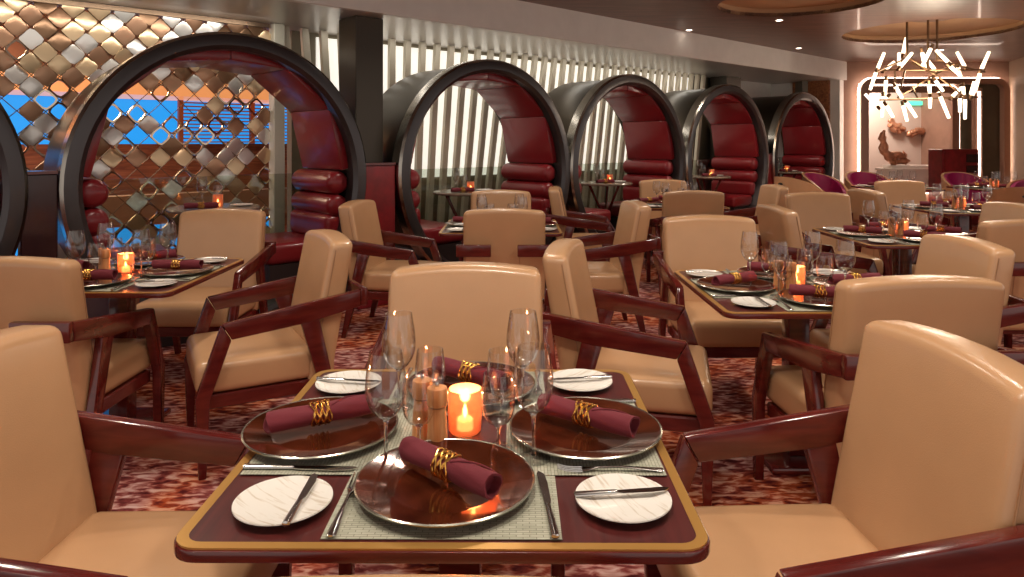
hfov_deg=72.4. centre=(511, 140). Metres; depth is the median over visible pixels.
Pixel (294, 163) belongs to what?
wall
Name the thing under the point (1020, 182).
tub chair
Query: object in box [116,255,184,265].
charger plate
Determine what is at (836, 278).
rolled napkin
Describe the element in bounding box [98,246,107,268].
wooden mill
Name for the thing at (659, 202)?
charger plate
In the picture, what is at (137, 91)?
trim
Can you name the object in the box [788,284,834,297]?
rolled napkin
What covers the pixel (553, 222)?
charger plate
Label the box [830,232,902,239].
placemat
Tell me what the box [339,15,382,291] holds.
square pillar
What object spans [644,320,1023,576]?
dining chair
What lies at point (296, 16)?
trim
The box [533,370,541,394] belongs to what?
fork
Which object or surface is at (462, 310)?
dining chair
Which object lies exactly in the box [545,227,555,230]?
plate
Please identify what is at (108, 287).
placemat
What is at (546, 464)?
placemat
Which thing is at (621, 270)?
dining chair
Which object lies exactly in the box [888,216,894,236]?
wooden mill
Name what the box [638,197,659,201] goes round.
rolled napkin
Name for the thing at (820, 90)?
trim
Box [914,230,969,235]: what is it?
charger plate
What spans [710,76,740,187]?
wall
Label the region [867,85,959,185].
frame
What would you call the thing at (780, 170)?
rolled napkin
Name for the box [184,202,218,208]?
rolled napkin
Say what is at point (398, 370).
wine glass
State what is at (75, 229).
wine glass
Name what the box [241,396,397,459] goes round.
charger plate
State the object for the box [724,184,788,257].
dining chair
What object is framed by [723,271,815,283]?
placemat
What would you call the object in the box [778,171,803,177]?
table
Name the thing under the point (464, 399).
candle holder
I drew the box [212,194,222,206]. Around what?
candle holder
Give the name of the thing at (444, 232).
dining table
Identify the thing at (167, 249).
wine glass
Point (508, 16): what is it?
ceiling beam
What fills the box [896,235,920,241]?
charger plate
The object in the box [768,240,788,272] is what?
bowl
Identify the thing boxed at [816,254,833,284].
water goblet
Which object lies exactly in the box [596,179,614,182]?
rolled napkin
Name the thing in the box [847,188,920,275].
dining chair
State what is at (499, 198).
dining chair
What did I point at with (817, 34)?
ceiling
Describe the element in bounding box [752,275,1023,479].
dining chair
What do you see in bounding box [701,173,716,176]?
rolled napkin
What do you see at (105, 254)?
wooden mill
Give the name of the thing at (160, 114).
window
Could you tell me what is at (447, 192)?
table
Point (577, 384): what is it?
plate
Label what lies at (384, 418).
bowl
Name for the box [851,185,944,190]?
dining table
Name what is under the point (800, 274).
candle holder
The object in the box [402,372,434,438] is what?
water goblet
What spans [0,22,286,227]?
wall
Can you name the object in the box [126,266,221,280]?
placemat
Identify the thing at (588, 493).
butter knife
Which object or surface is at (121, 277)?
charger plate
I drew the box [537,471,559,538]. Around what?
table knife
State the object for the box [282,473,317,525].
butter knife
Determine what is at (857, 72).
wall
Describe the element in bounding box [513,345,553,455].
wine glass
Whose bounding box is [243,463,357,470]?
table knife
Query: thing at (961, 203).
wooden mill
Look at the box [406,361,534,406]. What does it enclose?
charger plate
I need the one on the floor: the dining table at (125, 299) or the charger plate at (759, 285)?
the dining table at (125, 299)
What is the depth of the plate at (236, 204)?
5.43 m
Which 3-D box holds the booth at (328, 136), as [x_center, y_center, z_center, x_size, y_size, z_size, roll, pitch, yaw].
[-2.254,0.301,5.306,2.150,2.156,0.866,0,0,-43]
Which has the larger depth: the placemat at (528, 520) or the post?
the post
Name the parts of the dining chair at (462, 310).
leg, armrest, backrest, rail, armrest, leg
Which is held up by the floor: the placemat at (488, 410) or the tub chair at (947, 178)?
the tub chair at (947, 178)
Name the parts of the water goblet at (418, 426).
stem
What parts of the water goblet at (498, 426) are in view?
stem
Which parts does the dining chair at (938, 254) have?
leg, seat, backrest, armrest, rail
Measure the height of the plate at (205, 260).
0.012 m
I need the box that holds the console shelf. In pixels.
[875,165,927,184]
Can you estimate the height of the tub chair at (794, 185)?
0.902 m
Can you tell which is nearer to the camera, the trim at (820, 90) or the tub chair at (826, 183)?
the tub chair at (826, 183)
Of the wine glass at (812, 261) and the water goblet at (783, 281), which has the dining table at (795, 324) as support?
the water goblet at (783, 281)
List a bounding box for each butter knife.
[136,280,177,282]
[194,257,227,259]
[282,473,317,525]
[316,376,380,382]
[548,374,611,380]
[574,487,668,497]
[685,270,722,272]
[753,295,770,306]
[813,269,845,271]
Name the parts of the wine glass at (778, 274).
stem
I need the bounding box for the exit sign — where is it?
[904,101,922,104]
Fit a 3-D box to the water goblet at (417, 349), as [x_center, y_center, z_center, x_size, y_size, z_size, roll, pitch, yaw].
[-0.190,0.561,1.624,0.070,0.156,0.070,0,0,0]
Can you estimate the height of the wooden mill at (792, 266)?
0.139 m
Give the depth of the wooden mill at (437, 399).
1.45 m
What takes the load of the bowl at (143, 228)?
on the wine glass at (140, 258)
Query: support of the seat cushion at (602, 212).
on the booth at (650, 124)
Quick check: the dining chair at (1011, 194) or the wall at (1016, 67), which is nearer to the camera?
the dining chair at (1011, 194)
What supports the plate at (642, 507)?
on the dining table at (212, 534)
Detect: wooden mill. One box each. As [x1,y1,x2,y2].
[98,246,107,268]
[100,247,110,269]
[412,374,432,440]
[427,381,447,441]
[773,258,783,289]
[786,260,796,288]
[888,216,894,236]
[897,217,904,234]
[952,194,956,208]
[959,195,963,209]
[989,179,992,187]
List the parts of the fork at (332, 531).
handle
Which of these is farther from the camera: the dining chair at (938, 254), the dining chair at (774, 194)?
the dining chair at (774, 194)
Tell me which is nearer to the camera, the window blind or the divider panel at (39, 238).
the divider panel at (39, 238)
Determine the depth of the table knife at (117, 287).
3.07 m
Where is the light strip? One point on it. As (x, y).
(977, 103)
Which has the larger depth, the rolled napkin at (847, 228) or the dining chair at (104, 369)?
the rolled napkin at (847, 228)
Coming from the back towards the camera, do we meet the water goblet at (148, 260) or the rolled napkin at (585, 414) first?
the water goblet at (148, 260)
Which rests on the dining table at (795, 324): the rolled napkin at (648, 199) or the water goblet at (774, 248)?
the water goblet at (774, 248)
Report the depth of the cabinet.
11.55 m
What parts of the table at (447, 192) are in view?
leg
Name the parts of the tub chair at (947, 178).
leg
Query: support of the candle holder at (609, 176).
on the table at (590, 184)
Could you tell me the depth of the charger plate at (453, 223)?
5.33 m
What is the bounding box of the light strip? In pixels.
[972,88,982,176]
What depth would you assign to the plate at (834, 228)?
5.06 m
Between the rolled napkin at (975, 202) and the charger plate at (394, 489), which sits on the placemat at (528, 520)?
the charger plate at (394, 489)
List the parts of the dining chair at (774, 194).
armrest, armrest, backrest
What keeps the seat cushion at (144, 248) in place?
on the booth at (328, 136)
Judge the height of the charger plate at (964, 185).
0.020 m
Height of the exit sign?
0.081 m
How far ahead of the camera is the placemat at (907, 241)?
4.42 m
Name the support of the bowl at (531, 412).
on the wine glass at (533, 414)
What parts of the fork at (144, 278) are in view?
handle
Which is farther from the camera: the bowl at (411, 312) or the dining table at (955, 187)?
the dining table at (955, 187)
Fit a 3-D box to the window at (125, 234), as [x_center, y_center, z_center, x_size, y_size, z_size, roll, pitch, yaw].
[-6.146,1.138,5.622,8.600,0.430,0.100,0,0,-43]
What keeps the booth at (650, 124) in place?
on the floor
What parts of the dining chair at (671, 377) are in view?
rail, backrest, leg, leg, armrest, armrest, seat, seat rail, leg, leg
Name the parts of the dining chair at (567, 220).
backrest, leg, armrest, armrest, seat, leg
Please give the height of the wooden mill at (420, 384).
0.139 m
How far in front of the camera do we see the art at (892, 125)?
14.07 m
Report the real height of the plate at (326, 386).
0.012 m
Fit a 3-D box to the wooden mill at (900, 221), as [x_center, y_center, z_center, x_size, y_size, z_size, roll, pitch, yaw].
[2.595,0.574,4.672,0.046,0.139,0.046,0,0,0]
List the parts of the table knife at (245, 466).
handle, blade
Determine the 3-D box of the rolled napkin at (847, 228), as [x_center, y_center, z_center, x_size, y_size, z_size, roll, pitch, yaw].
[2.377,0.599,4.744,0.239,0.053,0.057,0,0,30]
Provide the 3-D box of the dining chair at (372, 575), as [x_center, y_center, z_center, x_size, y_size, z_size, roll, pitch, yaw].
[-0.100,0.912,0.950,0.620,0.941,0.719,0,0,0]
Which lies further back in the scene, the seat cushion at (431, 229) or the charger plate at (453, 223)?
the seat cushion at (431, 229)
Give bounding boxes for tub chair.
[774,176,822,192]
[802,172,847,194]
[845,171,888,188]
[941,172,988,229]
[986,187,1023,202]
[1006,179,1023,187]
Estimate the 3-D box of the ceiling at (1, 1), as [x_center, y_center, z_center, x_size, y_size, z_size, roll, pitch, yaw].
[-5.937,-1.642,6.427,14.000,0.050,4.500,0,0,-43]
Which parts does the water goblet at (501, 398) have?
stem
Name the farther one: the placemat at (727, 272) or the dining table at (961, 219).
the dining table at (961, 219)
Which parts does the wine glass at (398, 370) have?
stem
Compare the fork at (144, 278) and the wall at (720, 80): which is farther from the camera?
the wall at (720, 80)
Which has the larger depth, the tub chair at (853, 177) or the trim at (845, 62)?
the trim at (845, 62)
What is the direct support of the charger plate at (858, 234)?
on the placemat at (844, 235)
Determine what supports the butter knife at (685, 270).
on the plate at (703, 274)
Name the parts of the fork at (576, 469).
handle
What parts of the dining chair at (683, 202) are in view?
leg, armrest, leg, backrest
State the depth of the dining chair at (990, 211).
5.09 m
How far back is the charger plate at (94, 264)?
3.52 m
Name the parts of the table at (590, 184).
leg, leg, leg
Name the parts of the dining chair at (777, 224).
rail, rail, backrest, armrest, leg, armrest, leg, leg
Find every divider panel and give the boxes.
[18,170,57,257]
[355,162,395,309]
[767,153,771,183]
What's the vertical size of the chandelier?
1.229 m
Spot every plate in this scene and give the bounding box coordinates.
[83,258,111,262]
[83,272,132,286]
[88,263,97,268]
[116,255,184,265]
[135,279,176,286]
[139,263,213,275]
[197,257,225,262]
[230,203,252,205]
[231,476,332,525]
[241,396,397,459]
[315,370,381,392]
[353,438,534,527]
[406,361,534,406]
[445,221,462,226]
[447,227,462,230]
[509,397,662,460]
[545,221,557,225]
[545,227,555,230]
[548,369,612,390]
[575,473,671,522]
[645,201,661,204]
[686,269,722,276]
[696,276,775,291]
[731,296,776,306]
[737,266,811,279]
[777,289,833,306]
[810,268,848,275]
[813,276,835,285]
[823,227,843,230]
[836,230,890,236]
[868,238,897,242]
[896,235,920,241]
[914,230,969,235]
[915,205,954,208]
[941,209,959,211]
[959,207,980,211]
[964,185,991,187]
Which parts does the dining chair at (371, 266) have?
leg, backrest, seat rail, armrest, leg, seat, armrest, leg, leg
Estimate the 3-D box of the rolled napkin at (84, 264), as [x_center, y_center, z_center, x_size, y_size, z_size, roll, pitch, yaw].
[-2.156,0.599,3.404,0.238,0.053,0.053,0,0,21]
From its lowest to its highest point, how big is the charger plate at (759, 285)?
0.020 m
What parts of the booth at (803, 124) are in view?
seat, lining panel, lining panel, lining panel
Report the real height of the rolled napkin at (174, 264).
0.053 m
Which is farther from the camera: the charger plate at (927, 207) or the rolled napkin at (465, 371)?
the charger plate at (927, 207)
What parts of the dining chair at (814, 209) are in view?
armrest, backrest, seat, leg, leg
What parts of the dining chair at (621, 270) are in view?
armrest, seat, leg, armrest, backrest, leg, rail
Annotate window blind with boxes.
[177,100,286,143]
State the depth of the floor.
2.99 m
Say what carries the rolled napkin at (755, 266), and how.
on the charger plate at (760, 274)
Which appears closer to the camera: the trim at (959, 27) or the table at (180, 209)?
the table at (180, 209)
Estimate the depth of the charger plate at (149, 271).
3.39 m
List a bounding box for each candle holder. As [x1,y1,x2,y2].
[117,252,134,273]
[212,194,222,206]
[448,383,481,436]
[467,181,473,186]
[607,174,612,178]
[796,265,804,284]
[896,221,907,229]
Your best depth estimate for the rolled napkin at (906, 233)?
4.48 m
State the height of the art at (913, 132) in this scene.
0.218 m
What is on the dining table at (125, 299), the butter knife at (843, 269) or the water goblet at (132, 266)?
the water goblet at (132, 266)
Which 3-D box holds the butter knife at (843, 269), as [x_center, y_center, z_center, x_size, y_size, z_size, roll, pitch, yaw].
[1.524,0.625,3.368,0.175,0.009,0.017,0,0,-10]
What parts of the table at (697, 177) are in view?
leg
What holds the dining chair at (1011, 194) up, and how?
on the floor
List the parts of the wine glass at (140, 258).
stem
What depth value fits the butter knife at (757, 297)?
2.73 m
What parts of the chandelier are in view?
rod, rod, rod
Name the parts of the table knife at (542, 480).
blade, handle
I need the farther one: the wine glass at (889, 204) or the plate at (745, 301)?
the wine glass at (889, 204)
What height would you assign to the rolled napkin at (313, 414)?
0.053 m
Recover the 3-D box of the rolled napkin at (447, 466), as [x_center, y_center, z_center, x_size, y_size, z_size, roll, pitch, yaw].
[-0.117,0.599,1.290,0.238,0.053,0.053,0,0,43]
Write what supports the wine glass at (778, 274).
on the placemat at (708, 290)
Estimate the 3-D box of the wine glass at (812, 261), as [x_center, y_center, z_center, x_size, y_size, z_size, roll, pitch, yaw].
[1.375,0.526,3.206,0.081,0.226,0.081,0,0,0]
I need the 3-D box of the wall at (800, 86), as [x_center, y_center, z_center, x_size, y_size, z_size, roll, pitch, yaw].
[5.150,-0.017,13.300,0.100,2.800,2.000,0,0,0]
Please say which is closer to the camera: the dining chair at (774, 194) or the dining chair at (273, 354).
the dining chair at (273, 354)
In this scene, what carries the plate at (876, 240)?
on the dining table at (901, 253)
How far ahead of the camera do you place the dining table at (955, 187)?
9.51 m
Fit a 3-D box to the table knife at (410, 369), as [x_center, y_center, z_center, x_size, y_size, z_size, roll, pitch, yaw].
[-0.287,0.635,1.841,0.016,0.009,0.225,0,0,2]
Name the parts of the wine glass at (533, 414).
stem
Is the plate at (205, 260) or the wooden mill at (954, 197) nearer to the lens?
the plate at (205, 260)
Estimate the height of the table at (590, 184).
0.754 m
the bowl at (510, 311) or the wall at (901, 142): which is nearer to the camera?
the bowl at (510, 311)
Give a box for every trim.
[0,71,268,103]
[3,0,836,83]
[102,187,286,225]
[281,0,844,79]
[718,0,883,16]
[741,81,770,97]
[792,80,829,121]
[843,18,1023,42]
[845,62,846,79]
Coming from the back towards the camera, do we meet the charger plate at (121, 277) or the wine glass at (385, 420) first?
the charger plate at (121, 277)
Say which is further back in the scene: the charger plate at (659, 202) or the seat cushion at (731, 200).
the seat cushion at (731, 200)
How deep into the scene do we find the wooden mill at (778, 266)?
3.01 m
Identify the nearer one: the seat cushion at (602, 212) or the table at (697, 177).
the seat cushion at (602, 212)
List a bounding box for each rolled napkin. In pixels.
[65,258,89,269]
[82,269,117,280]
[134,249,177,260]
[151,259,203,269]
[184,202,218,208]
[263,393,375,433]
[399,436,502,499]
[431,356,511,390]
[451,187,474,191]
[452,216,462,221]
[537,393,639,438]
[545,217,551,222]
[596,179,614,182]
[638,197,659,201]
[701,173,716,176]
[711,271,756,285]
[747,262,799,272]
[779,169,791,171]
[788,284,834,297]
[827,272,880,283]
[843,225,882,233]
[865,221,895,227]
[903,230,945,237]
[920,201,948,206]
[921,225,961,233]
[932,199,951,203]
[967,183,986,185]
[969,204,982,209]
[974,201,990,203]
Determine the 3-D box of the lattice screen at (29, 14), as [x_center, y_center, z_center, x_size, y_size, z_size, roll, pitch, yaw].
[-3.166,0.141,5.448,2.742,2.483,0.061,0,0,-43]
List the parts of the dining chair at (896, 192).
armrest, backrest, leg, leg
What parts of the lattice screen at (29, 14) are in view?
frame rail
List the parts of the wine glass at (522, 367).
stem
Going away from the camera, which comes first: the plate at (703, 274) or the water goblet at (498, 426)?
the water goblet at (498, 426)
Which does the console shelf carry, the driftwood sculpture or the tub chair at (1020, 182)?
the driftwood sculpture
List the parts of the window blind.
post, post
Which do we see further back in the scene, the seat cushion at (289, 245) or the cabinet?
the cabinet
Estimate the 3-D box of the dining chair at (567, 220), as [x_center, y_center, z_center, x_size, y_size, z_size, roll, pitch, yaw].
[0.674,0.912,6.768,0.719,0.941,0.620,0,0,6]
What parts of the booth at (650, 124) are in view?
seat, seat, lining panel, lining panel, seat, lining panel, lining panel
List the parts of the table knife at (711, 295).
handle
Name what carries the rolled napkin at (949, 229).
on the charger plate at (963, 233)
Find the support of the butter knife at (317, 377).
on the plate at (326, 386)
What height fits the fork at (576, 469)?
0.009 m
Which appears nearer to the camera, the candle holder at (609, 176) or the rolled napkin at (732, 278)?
the rolled napkin at (732, 278)
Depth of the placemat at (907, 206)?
6.63 m
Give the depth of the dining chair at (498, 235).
4.56 m
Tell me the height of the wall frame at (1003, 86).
2.005 m
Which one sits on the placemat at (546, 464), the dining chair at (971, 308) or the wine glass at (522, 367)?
the wine glass at (522, 367)
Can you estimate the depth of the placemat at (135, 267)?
3.58 m
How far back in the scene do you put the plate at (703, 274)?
3.35 m
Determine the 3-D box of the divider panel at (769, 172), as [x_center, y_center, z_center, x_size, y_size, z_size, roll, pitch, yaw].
[3.761,0.783,10.438,0.290,1.200,0.130,0,0,-43]
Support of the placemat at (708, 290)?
on the dining table at (795, 324)
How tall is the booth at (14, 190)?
2.156 m
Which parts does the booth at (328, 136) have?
lining panel, seat, seat, lining panel, lining panel, lining panel, seat, lining panel, seat, lining panel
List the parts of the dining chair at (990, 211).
seat, leg, backrest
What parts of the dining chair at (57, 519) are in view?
backrest, armrest, leg, seat, armrest, leg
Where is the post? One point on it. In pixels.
(277, 31)
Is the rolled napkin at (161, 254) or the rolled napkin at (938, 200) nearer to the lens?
the rolled napkin at (161, 254)
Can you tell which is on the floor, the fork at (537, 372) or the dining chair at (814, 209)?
the dining chair at (814, 209)
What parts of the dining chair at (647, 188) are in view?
backrest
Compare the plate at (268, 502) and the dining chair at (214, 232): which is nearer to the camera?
the plate at (268, 502)
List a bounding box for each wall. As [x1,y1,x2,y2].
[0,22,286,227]
[287,30,709,231]
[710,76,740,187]
[771,80,843,183]
[795,81,807,92]
[844,62,1008,219]
[858,83,920,172]
[921,84,951,164]
[1009,57,1023,181]
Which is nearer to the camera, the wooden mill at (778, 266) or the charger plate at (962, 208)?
the wooden mill at (778, 266)
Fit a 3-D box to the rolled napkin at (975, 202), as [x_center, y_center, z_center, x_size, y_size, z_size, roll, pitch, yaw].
[4.530,0.599,6.646,0.239,0.053,0.057,0,0,30]
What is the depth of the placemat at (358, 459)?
1.41 m
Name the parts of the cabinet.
door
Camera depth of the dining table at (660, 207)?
6.69 m
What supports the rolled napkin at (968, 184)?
on the charger plate at (964, 185)
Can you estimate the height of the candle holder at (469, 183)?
0.096 m
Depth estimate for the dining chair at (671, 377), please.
2.76 m
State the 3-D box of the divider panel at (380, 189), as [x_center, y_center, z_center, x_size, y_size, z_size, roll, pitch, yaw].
[-1.164,0.783,5.888,0.360,1.200,0.130,0,0,-43]
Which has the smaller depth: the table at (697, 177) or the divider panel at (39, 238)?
the divider panel at (39, 238)
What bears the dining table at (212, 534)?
on the floor
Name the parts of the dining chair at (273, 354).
leg, leg, seat, armrest, seat rail, leg, armrest, leg, backrest, rail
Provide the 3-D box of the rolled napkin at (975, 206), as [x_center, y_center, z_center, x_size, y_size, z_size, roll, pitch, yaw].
[4.266,0.599,6.384,0.238,0.053,0.053,0,0,-24]
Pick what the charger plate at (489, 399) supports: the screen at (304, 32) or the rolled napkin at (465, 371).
the rolled napkin at (465, 371)
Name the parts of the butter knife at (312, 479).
handle, blade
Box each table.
[85,258,243,420]
[166,203,259,213]
[174,369,709,574]
[433,189,479,244]
[438,219,562,236]
[580,181,632,230]
[651,206,729,274]
[674,270,852,474]
[692,175,730,190]
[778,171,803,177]
[812,228,919,275]
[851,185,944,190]
[893,205,979,233]
[946,186,994,191]
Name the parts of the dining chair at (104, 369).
rail, backrest, leg, armrest, seat, seat rail, leg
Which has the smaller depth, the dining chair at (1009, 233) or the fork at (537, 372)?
the fork at (537, 372)
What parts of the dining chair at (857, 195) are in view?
rail, backrest, leg, armrest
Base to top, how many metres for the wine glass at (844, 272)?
0.226 m
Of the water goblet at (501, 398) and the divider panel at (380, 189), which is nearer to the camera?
the water goblet at (501, 398)
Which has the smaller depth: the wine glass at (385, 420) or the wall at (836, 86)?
the wine glass at (385, 420)
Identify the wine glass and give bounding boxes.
[65,229,85,260]
[131,228,150,278]
[159,222,176,259]
[365,350,406,459]
[382,312,415,404]
[506,311,539,401]
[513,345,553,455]
[740,231,758,270]
[768,240,788,294]
[803,230,821,281]
[835,240,855,279]
[888,204,901,238]
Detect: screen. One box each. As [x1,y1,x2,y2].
[0,0,270,317]
[285,26,705,241]
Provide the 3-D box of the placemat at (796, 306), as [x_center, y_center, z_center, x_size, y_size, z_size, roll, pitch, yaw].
[1.235,0.642,2.795,0.390,0.001,0.310,0,0,0]
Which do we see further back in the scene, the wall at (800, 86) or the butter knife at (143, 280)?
the wall at (800, 86)
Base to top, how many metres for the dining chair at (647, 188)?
0.941 m
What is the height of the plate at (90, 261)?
0.012 m
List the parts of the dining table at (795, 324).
plate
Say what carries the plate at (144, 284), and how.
on the dining table at (125, 299)
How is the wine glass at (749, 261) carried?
on the placemat at (708, 290)
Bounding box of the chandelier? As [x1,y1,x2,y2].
[864,19,990,121]
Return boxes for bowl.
[131,228,150,257]
[365,350,406,419]
[382,312,415,369]
[506,311,539,366]
[513,345,553,413]
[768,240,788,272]
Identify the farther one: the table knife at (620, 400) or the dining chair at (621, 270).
the dining chair at (621, 270)
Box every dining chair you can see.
[0,256,164,465]
[0,325,291,576]
[137,208,275,353]
[184,229,367,479]
[292,574,537,576]
[338,199,442,337]
[338,262,564,576]
[456,208,550,312]
[471,189,530,209]
[542,238,714,505]
[544,186,612,260]
[573,200,660,331]
[634,179,686,269]
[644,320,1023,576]
[646,190,724,294]
[653,214,781,372]
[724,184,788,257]
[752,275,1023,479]
[756,204,877,272]
[785,192,890,275]
[810,234,1023,347]
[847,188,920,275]
[874,180,953,226]
[912,202,1023,274]
[976,219,1023,347]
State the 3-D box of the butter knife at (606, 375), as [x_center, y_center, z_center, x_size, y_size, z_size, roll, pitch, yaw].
[0.179,0.625,1.847,0.175,0.009,0.016,0,0,-10]
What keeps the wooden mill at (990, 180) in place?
on the dining table at (955, 187)
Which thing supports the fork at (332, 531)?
on the placemat at (528, 520)
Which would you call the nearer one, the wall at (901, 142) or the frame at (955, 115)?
the frame at (955, 115)
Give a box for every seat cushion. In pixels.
[111,244,171,257]
[265,232,304,264]
[420,219,462,243]
[584,207,610,221]
[598,201,622,216]
[724,193,751,207]
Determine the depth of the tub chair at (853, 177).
11.11 m
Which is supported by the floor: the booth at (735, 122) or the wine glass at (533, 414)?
the booth at (735, 122)
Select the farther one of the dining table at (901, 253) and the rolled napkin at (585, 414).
the dining table at (901, 253)
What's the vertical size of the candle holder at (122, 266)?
0.096 m
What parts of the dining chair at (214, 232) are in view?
leg, seat, seat rail, backrest, leg, armrest, leg, rail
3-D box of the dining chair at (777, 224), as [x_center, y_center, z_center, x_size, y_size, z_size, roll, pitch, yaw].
[2.064,0.912,4.800,0.719,0.941,0.620,0,0,0]
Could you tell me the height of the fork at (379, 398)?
0.009 m
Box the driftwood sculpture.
[878,130,910,164]
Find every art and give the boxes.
[887,118,905,133]
[906,127,925,137]
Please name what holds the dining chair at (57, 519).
on the floor
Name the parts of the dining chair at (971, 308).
leg, seat rail, seat, armrest, leg, rail, backrest, armrest, rail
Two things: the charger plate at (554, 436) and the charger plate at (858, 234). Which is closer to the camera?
the charger plate at (554, 436)
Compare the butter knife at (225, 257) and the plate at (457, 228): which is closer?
the butter knife at (225, 257)
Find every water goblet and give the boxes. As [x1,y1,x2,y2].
[107,237,122,269]
[124,242,140,276]
[140,237,155,266]
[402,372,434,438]
[415,349,444,384]
[482,372,514,448]
[487,350,516,414]
[761,248,776,280]
[775,255,791,291]
[797,249,813,284]
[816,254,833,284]
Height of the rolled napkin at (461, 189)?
0.053 m
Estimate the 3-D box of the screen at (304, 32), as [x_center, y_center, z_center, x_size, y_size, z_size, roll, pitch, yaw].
[0.487,0.164,8.822,7.095,2.439,0.180,0,0,-43]
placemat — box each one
[84,281,136,290]
[110,259,185,268]
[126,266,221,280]
[240,399,413,474]
[320,475,561,539]
[389,371,544,415]
[506,400,666,475]
[690,279,780,297]
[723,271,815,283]
[767,298,832,310]
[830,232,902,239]
[898,239,919,244]
[907,206,954,210]
[960,210,980,212]
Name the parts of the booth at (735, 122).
lining panel, lining panel, lining panel, seat, lining panel, seat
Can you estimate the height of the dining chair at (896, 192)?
0.941 m
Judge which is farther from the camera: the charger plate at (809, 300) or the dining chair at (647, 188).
the dining chair at (647, 188)
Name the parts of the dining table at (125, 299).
plate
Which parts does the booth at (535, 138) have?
seat, seat, lining panel, lining panel, lining panel, lining panel, seat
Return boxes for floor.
[111,220,1023,576]
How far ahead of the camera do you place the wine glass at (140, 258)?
3.27 m
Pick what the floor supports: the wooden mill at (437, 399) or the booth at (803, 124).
the booth at (803, 124)
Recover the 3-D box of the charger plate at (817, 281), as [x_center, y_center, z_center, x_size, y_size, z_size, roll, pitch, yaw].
[1.490,0.629,3.049,0.332,0.020,0.332,0,0,0]
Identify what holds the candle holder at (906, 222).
on the dining table at (901, 253)
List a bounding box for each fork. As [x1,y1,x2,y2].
[144,278,189,279]
[299,396,383,400]
[326,472,357,536]
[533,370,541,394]
[557,463,663,472]
[769,296,793,309]
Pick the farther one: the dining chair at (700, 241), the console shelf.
the console shelf
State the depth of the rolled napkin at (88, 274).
3.12 m
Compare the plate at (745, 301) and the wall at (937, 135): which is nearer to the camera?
the plate at (745, 301)
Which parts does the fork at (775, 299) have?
handle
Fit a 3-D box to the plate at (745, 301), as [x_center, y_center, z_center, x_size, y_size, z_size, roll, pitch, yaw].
[0.946,0.634,2.743,0.170,0.012,0.170,0,0,1]
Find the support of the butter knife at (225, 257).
on the plate at (205, 260)
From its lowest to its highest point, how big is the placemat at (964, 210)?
0.001 m
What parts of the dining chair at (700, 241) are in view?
rail, leg, armrest, leg, backrest, seat rail, seat, armrest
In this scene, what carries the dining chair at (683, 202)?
on the floor
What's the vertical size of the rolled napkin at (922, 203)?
0.053 m
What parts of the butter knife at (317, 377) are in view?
handle, blade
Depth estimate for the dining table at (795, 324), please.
2.90 m
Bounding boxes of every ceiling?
[1,1,268,32]
[520,0,1023,61]
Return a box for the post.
[269,23,284,232]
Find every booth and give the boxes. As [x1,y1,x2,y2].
[0,102,28,255]
[43,32,366,346]
[383,59,569,261]
[548,74,685,257]
[665,84,768,215]
[752,92,834,183]
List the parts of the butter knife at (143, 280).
handle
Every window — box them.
[0,95,286,143]
[15,217,268,255]
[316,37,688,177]
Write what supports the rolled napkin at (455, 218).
on the charger plate at (453, 223)
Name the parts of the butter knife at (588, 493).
handle, blade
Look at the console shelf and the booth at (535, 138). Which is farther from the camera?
the console shelf
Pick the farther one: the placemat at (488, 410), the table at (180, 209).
the table at (180, 209)
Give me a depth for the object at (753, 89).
12.62 m
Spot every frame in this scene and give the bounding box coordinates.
[858,77,1009,193]
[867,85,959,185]
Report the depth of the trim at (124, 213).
7.67 m
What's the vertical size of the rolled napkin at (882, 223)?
0.053 m
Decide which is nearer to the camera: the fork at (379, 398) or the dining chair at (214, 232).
the fork at (379, 398)
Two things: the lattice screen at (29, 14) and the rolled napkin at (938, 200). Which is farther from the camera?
the rolled napkin at (938, 200)
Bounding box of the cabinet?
[928,149,978,224]
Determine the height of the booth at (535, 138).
2.156 m
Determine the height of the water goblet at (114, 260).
0.156 m
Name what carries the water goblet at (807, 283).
on the dining table at (795, 324)
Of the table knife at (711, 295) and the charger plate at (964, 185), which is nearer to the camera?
the table knife at (711, 295)
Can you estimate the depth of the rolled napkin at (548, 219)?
5.27 m
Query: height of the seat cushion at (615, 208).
0.160 m
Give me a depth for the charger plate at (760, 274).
3.32 m
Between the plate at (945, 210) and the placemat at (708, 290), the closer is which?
the placemat at (708, 290)
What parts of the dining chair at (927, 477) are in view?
leg, armrest, seat, leg, armrest, backrest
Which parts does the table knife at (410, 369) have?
blade, handle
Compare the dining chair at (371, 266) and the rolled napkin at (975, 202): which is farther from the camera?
the rolled napkin at (975, 202)
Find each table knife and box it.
[111,279,136,290]
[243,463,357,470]
[393,367,412,398]
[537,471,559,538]
[610,399,635,402]
[711,295,765,296]
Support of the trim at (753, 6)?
attached to the ceiling at (817, 34)
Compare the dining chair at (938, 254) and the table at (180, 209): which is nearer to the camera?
the dining chair at (938, 254)
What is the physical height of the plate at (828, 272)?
0.012 m
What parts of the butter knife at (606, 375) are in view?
blade, handle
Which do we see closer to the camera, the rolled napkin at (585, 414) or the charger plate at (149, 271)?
the rolled napkin at (585, 414)

